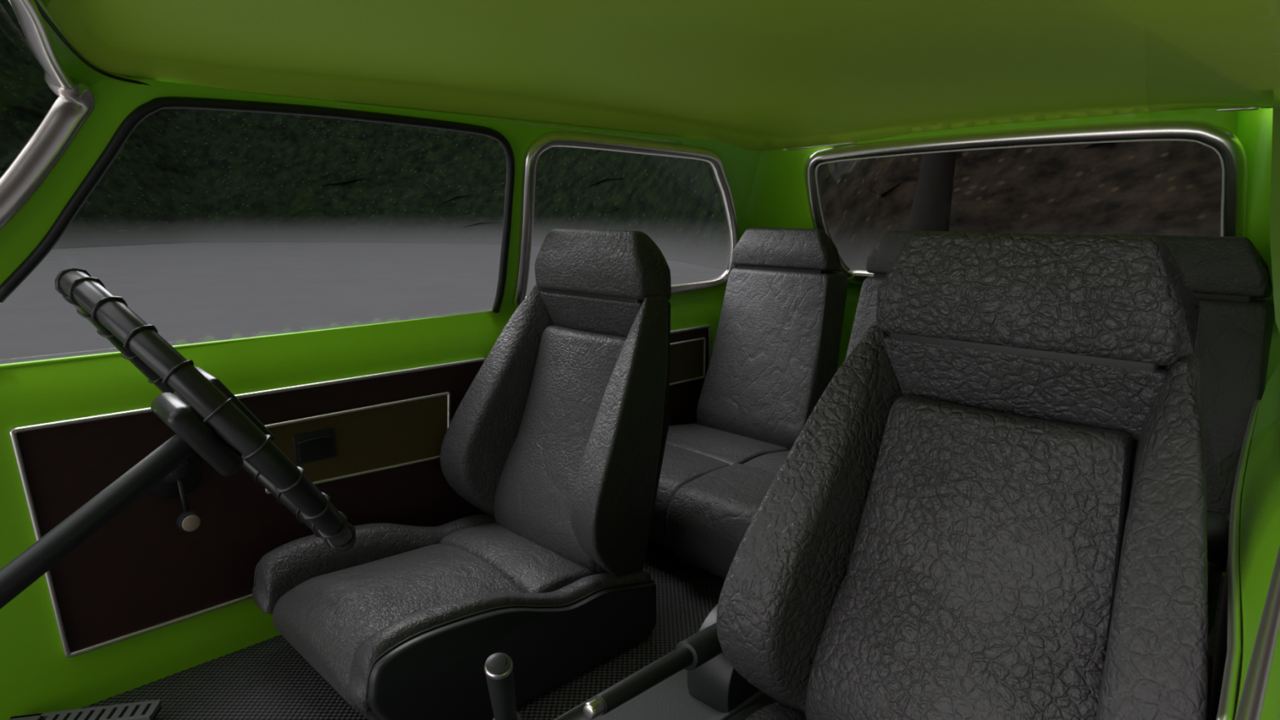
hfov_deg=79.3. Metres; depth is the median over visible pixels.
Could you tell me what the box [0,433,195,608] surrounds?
column
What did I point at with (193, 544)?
panel
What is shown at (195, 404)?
steering wheel
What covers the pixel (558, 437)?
seat
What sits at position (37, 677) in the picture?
frame
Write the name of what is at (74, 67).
trim
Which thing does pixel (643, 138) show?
trim
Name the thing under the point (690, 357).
panel
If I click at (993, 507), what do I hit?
seat
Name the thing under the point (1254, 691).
trim
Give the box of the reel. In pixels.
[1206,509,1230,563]
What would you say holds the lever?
on the tunnel
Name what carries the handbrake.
attached to the tunnel
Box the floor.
[81,540,1224,719]
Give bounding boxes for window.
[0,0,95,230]
[0,96,515,312]
[512,131,740,307]
[804,119,1248,284]
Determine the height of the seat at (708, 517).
0.734 m
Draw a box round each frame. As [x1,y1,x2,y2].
[0,76,760,719]
[1235,90,1279,719]
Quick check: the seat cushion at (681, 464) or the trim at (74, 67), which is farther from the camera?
the seat cushion at (681, 464)
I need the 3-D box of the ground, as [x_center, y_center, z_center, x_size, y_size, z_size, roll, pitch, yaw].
[0.002,1.099,0.214,120.000,0.001,120.000,-11,15,-43]
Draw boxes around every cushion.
[272,544,523,719]
[439,522,603,593]
[648,444,729,551]
[666,422,789,465]
[666,463,777,578]
[742,450,790,473]
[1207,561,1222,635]
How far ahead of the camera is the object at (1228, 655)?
0.73 m
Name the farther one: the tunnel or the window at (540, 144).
the window at (540, 144)
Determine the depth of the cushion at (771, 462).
1.86 m
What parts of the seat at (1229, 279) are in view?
backrest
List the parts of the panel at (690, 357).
pocket panel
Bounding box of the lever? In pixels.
[484,653,524,719]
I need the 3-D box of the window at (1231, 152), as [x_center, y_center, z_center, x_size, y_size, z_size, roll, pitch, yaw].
[0.892,-0.365,1.958,0.181,0.407,1.046,-11,15,-43]
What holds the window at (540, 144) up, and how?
in the frame at (37, 677)
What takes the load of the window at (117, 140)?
in the frame at (37, 677)
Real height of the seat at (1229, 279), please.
0.734 m
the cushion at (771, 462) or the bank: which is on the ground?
the bank
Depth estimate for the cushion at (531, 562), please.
1.48 m
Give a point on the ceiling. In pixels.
(746, 74)
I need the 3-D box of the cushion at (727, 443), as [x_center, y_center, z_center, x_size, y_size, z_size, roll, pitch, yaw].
[0.209,0.286,2.097,0.294,0.176,0.351,-11,15,-43]
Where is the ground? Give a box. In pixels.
[0,242,725,364]
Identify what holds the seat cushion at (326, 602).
on the seat at (558, 437)
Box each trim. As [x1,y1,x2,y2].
[0,315,452,369]
[34,0,149,84]
[36,0,142,86]
[337,106,681,143]
[782,141,857,150]
[1215,106,1260,111]
[1235,546,1279,719]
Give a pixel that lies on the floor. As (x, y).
(268, 679)
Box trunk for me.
[905,151,956,231]
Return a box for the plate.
[8,699,161,719]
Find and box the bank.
[0,0,1272,270]
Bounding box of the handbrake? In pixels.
[582,603,759,719]
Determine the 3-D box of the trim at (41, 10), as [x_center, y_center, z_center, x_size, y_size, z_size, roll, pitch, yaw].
[-0.728,-0.414,1.002,0.049,0.070,0.296,-2,11,-8]
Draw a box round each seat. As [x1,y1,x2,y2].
[252,228,671,719]
[648,227,848,551]
[666,230,983,578]
[715,231,1208,719]
[1103,234,1275,635]
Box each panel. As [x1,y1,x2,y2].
[8,357,487,657]
[668,324,711,425]
[720,107,1279,577]
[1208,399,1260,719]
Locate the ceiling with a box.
[40,0,1279,150]
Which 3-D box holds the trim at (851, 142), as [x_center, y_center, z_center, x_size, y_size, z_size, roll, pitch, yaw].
[0.505,-0.601,2.170,0.209,0.018,0.031,5,12,26]
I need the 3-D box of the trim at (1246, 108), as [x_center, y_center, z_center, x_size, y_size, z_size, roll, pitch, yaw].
[1.153,-0.501,1.552,0.014,0.011,0.151,-9,14,-38]
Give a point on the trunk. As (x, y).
(931, 210)
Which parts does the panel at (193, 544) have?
crank arm, crank knob, latch plate, latch lever, pocket panel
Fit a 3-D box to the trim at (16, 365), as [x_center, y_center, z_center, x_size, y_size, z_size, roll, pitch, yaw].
[-0.740,-0.035,1.420,1.108,0.008,0.007,-11,15,-43]
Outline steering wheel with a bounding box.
[54,267,355,551]
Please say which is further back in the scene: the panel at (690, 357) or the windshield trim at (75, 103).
the panel at (690, 357)
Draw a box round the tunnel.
[554,649,773,719]
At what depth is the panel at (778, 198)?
1.76 m
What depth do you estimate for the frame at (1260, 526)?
0.76 m
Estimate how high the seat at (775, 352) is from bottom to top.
0.734 m
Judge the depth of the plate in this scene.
1.23 m

